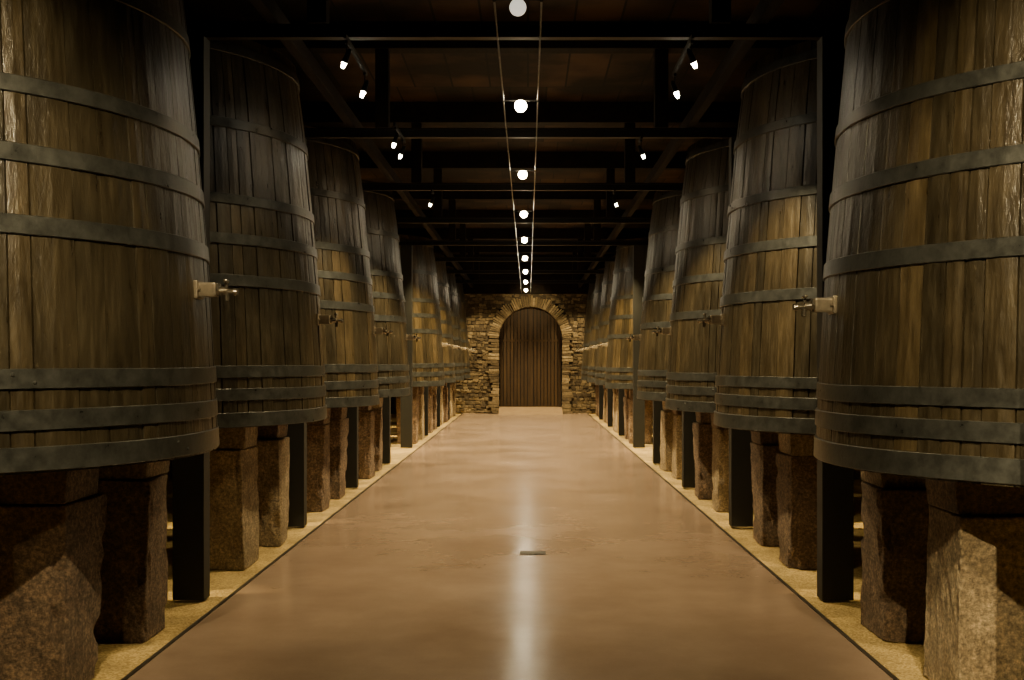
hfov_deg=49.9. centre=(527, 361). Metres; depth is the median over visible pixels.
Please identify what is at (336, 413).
lintel
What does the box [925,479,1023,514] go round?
lintel
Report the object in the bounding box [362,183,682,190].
tie beam
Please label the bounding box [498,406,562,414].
threshold
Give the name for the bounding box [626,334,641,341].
tap
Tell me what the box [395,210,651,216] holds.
joist
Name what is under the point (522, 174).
lamp
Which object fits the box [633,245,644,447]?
steel column
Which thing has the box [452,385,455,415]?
granite pillar
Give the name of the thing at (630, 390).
lintel
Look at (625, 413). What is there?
granite pillar
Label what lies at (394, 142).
spotlight
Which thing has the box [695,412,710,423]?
lintel
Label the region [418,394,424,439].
granite pillar
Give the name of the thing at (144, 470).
lintel
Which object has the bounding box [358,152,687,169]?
joist
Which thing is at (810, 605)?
trim
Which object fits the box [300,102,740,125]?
joist
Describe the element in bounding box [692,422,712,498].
granite pillar
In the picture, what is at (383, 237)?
wine vat
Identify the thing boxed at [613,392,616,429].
granite pillar
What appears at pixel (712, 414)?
lintel
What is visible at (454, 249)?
joist
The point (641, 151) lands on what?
spotlight
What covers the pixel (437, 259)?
tie beam
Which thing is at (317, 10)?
strut
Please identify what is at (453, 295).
wine vat
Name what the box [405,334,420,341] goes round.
tap
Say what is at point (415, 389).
lintel
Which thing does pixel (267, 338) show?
wine vat
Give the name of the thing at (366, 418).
granite pillar
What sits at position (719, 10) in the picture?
strut
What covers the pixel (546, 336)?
door
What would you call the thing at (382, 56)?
strut
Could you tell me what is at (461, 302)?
wine vat
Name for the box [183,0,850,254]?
ceiling
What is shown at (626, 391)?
lintel
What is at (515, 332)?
door
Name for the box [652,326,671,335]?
tap
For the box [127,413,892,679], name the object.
floor
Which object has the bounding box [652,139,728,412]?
wine vat
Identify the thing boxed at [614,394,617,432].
granite pillar
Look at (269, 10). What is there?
stringer
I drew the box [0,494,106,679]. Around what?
granite pillar
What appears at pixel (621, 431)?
steel column
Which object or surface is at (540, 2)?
cable
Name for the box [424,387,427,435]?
steel column
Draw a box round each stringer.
[249,0,472,287]
[578,0,783,287]
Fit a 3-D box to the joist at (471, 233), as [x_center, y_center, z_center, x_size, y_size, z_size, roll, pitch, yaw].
[-0.050,-3.170,27.250,10.500,0.260,0.200,0,0,0]
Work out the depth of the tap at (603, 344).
22.26 m
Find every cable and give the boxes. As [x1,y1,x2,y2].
[493,2,521,291]
[530,2,541,291]
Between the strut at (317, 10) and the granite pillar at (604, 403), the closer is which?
the strut at (317, 10)
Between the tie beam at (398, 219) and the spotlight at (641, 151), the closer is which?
the spotlight at (641, 151)
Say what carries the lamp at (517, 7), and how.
hanging from the cable at (493, 2)
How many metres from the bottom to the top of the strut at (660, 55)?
0.780 m
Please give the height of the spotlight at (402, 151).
0.179 m
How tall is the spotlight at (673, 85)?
0.186 m
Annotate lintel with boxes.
[0,468,98,503]
[99,460,169,478]
[217,427,257,448]
[257,424,287,438]
[307,408,330,424]
[330,407,346,418]
[359,406,371,410]
[372,398,382,407]
[413,387,418,395]
[419,387,423,394]
[624,389,628,396]
[629,389,632,398]
[662,401,671,410]
[672,410,681,414]
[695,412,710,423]
[711,413,728,429]
[751,431,778,444]
[778,433,813,455]
[860,470,925,487]
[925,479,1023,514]
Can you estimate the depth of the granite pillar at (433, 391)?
26.16 m
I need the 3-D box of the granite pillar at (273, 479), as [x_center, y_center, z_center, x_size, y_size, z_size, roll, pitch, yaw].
[-2.390,1.147,9.813,0.475,0.930,0.485,0,0,0]
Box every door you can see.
[499,307,530,406]
[531,307,561,406]
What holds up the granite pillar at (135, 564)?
on the gravel strip at (115, 661)
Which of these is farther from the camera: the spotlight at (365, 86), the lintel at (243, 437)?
the lintel at (243, 437)
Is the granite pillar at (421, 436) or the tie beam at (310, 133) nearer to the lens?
the tie beam at (310, 133)
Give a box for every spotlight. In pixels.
[341,40,350,68]
[360,73,368,97]
[392,127,398,147]
[398,140,405,158]
[429,192,434,206]
[612,192,617,206]
[638,140,644,158]
[671,73,678,98]
[687,40,696,68]
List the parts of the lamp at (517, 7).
bulb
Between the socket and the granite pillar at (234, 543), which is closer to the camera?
the granite pillar at (234, 543)
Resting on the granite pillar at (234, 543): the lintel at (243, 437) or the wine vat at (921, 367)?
the lintel at (243, 437)
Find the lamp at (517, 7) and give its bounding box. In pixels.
[492,0,542,15]
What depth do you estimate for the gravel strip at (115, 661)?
8.05 m
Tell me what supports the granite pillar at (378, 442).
on the gravel strip at (115, 661)
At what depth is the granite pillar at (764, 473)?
9.60 m
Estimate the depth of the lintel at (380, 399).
16.29 m
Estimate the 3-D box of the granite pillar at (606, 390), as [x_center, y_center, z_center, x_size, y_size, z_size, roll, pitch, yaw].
[2.228,1.172,28.502,0.428,0.880,0.498,0,0,0]
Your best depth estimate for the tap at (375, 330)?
12.36 m
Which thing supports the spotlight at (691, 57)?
hanging from the track at (692, 36)
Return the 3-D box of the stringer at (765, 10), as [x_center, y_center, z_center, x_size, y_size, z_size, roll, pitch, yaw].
[1.580,-2.340,16.075,0.080,0.120,35.350,0,0,0]
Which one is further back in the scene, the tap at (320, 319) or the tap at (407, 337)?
the tap at (407, 337)
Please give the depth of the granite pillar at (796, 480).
8.55 m
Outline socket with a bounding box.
[520,551,545,554]
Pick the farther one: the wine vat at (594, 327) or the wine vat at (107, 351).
the wine vat at (594, 327)
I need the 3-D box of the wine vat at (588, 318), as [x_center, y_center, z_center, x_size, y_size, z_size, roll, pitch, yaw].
[3.043,-0.945,32.200,3.281,2.950,3.127,0,0,0]
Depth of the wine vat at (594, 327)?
28.45 m
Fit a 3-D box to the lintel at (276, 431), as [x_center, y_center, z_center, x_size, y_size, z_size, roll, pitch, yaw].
[-3.645,0.589,9.840,2.910,0.175,0.400,0,0,0]
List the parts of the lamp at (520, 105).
bulb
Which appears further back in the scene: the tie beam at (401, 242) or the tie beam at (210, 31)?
the tie beam at (401, 242)
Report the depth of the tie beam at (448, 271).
27.24 m
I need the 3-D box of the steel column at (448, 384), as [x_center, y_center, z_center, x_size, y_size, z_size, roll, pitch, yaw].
[-2.280,-0.295,30.549,0.210,3.790,0.141,0,0,0]
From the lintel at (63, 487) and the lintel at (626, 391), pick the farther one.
the lintel at (626, 391)
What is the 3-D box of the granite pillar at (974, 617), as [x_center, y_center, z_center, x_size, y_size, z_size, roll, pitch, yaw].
[2.220,1.172,5.429,0.415,0.880,0.503,0,0,0]
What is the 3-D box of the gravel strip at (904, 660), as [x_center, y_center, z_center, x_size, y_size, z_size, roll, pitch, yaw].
[3.535,1.616,16.300,3.330,0.008,35.800,0,0,0]
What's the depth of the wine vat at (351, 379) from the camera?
11.71 m
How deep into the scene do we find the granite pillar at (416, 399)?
21.69 m
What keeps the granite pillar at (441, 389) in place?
on the gravel strip at (115, 661)
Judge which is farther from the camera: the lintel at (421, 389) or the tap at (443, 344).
the lintel at (421, 389)
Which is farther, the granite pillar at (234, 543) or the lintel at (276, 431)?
the lintel at (276, 431)
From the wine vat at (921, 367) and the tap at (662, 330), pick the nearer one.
the wine vat at (921, 367)
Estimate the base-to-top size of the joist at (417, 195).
0.260 m
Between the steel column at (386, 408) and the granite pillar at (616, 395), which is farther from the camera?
the granite pillar at (616, 395)
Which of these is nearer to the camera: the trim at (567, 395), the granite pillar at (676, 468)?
the granite pillar at (676, 468)
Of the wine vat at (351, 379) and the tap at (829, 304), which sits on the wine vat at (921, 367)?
the tap at (829, 304)
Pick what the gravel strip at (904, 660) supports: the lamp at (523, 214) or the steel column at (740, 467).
the steel column at (740, 467)
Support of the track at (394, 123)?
attached to the tie beam at (310, 133)
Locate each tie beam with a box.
[186,24,845,39]
[304,128,737,138]
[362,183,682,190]
[396,217,650,222]
[399,240,647,245]
[435,257,614,261]
[446,270,603,273]
[456,280,595,282]
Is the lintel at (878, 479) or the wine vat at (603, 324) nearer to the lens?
the lintel at (878, 479)
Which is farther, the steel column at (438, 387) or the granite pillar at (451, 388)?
the granite pillar at (451, 388)
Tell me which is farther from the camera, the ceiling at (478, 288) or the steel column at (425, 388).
the ceiling at (478, 288)
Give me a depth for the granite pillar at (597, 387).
31.77 m
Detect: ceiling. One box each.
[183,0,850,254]
[444,255,613,293]
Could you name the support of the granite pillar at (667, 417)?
on the gravel strip at (904, 660)
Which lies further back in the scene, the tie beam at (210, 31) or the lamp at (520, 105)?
the lamp at (520, 105)
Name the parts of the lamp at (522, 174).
bulb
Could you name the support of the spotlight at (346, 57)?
hanging from the track at (345, 36)
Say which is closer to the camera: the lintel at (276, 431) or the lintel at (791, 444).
the lintel at (791, 444)
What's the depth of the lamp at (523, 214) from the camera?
15.57 m
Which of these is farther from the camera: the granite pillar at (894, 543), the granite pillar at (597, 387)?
the granite pillar at (597, 387)
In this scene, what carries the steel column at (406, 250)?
on the gravel strip at (115, 661)
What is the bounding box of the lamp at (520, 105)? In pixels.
[502,98,538,111]
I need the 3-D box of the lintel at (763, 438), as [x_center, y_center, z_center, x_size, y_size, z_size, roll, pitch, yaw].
[3.485,0.638,9.840,2.910,0.175,0.400,0,0,0]
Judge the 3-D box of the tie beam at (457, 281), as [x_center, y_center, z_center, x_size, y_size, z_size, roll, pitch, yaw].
[-0.050,-2.235,30.550,10.500,0.090,0.070,0,0,0]
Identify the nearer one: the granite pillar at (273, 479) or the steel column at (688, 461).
the granite pillar at (273, 479)
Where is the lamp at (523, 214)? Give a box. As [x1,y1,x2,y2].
[513,210,533,217]
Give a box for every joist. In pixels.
[186,21,847,53]
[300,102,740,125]
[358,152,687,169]
[392,191,655,200]
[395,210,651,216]
[397,228,649,239]
[434,246,616,252]
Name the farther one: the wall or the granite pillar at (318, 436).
the wall
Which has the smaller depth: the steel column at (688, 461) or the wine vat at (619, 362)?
the steel column at (688, 461)
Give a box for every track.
[343,33,367,75]
[393,122,405,142]
[672,33,694,76]
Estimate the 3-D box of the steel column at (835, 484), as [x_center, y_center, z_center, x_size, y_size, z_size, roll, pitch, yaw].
[2.080,-0.295,7.449,0.210,3.790,0.141,0,0,0]
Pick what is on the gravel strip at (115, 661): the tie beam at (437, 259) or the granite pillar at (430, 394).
the granite pillar at (430, 394)
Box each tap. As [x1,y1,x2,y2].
[193,280,237,300]
[316,313,342,326]
[372,326,392,335]
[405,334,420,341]
[442,342,452,347]
[453,345,461,349]
[597,342,607,347]
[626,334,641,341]
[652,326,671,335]
[697,313,724,326]
[793,295,836,316]
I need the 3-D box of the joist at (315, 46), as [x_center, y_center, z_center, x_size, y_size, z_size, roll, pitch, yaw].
[-0.050,-3.170,10.750,10.500,0.260,0.200,0,0,0]
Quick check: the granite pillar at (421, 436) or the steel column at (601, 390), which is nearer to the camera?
the granite pillar at (421, 436)
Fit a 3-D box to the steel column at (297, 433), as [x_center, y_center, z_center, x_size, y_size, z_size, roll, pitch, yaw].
[-2.280,-0.295,10.749,0.210,3.790,0.141,0,0,0]
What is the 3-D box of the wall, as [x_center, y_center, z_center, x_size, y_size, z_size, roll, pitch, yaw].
[-0.050,-0.850,34.339,10.900,5.100,0.382,0,0,0]
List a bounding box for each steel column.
[173,36,209,600]
[285,138,306,526]
[346,407,358,487]
[382,397,390,463]
[401,245,412,447]
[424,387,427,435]
[436,386,439,426]
[447,383,449,419]
[599,385,603,419]
[608,389,612,426]
[618,389,624,435]
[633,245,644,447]
[653,401,662,463]
[682,411,696,487]
[729,136,752,526]
[817,36,853,600]
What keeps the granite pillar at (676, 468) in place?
on the gravel strip at (904, 660)
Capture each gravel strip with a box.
[91,414,460,679]
[589,414,928,679]
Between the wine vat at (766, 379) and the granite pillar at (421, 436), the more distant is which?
the granite pillar at (421, 436)
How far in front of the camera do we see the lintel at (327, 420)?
11.90 m
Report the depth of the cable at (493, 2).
9.11 m
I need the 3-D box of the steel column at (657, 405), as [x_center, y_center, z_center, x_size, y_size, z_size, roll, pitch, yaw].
[2.080,-0.295,17.349,0.210,3.790,0.141,0,0,0]
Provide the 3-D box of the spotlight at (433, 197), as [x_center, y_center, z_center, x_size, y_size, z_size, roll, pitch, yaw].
[-1.224,-2.071,14.004,0.047,0.179,0.102,0,0,-42]
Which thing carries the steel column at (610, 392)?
on the gravel strip at (904, 660)
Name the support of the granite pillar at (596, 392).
on the gravel strip at (904, 660)
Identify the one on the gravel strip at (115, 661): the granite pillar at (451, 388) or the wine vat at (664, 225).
the granite pillar at (451, 388)
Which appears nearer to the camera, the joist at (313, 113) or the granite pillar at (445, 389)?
the joist at (313, 113)
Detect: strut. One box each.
[307,0,328,23]
[375,49,389,127]
[654,49,667,127]
[709,0,730,23]
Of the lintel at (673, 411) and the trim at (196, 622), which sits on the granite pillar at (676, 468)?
the lintel at (673, 411)
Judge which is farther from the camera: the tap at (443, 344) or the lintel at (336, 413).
the tap at (443, 344)
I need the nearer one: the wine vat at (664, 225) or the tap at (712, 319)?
the tap at (712, 319)
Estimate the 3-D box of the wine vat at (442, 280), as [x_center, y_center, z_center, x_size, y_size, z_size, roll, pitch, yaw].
[-3.171,-0.995,25.600,3.285,2.950,3.128,0,0,0]
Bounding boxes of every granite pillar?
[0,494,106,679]
[95,474,168,642]
[168,460,172,478]
[210,446,258,569]
[255,437,289,545]
[307,423,330,511]
[329,418,348,498]
[359,410,374,478]
[372,407,382,470]
[396,396,419,443]
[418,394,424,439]
[428,392,432,432]
[432,390,436,429]
[440,388,443,424]
[443,387,447,421]
[450,385,452,417]
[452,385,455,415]
[595,386,597,415]
[597,387,598,417]
[603,389,605,421]
[606,390,607,423]
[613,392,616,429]
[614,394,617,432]
[623,397,628,438]
[627,398,652,443]
[660,410,673,470]
[671,414,681,478]
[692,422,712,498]
[712,428,728,511]
[750,442,780,546]
[775,452,816,568]
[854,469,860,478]
[860,482,929,642]
[923,505,1023,679]
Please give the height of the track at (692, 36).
0.030 m
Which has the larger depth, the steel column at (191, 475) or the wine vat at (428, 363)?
the wine vat at (428, 363)
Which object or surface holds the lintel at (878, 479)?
on the granite pillar
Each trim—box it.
[121,413,462,679]
[487,295,573,413]
[587,413,898,679]
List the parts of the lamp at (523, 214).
bulb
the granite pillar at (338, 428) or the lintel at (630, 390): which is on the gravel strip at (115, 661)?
the granite pillar at (338, 428)
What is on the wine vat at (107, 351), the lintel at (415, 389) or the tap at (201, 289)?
the tap at (201, 289)
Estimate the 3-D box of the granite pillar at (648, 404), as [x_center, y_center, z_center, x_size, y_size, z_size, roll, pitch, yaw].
[2.229,1.172,21.904,0.499,0.880,0.451,0,0,0]
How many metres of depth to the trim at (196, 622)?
7.72 m
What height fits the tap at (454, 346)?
0.112 m
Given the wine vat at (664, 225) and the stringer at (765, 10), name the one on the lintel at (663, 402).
the wine vat at (664, 225)
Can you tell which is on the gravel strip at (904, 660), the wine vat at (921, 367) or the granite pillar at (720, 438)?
the granite pillar at (720, 438)
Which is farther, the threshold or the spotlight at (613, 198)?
the threshold
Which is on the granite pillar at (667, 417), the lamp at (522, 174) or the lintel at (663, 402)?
the lintel at (663, 402)
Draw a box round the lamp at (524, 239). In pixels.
[517,237,531,242]
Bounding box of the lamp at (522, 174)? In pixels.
[509,169,535,178]
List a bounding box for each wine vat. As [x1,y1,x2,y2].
[0,0,237,475]
[209,40,342,428]
[304,125,392,407]
[361,179,420,397]
[398,234,452,386]
[434,253,461,382]
[446,266,469,380]
[455,276,475,378]
[576,278,595,379]
[581,268,604,382]
[588,255,615,384]
[597,237,648,388]
[626,191,681,400]
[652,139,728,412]
[697,40,817,434]
[793,0,1023,487]
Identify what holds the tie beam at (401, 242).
on the steel column at (638, 250)
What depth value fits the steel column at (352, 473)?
13.98 m
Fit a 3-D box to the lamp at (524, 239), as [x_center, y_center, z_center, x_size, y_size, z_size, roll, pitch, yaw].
[-0.060,-2.098,18.900,0.300,0.105,0.100,0,0,0]
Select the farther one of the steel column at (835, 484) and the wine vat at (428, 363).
the wine vat at (428, 363)
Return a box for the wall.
[391,294,652,413]

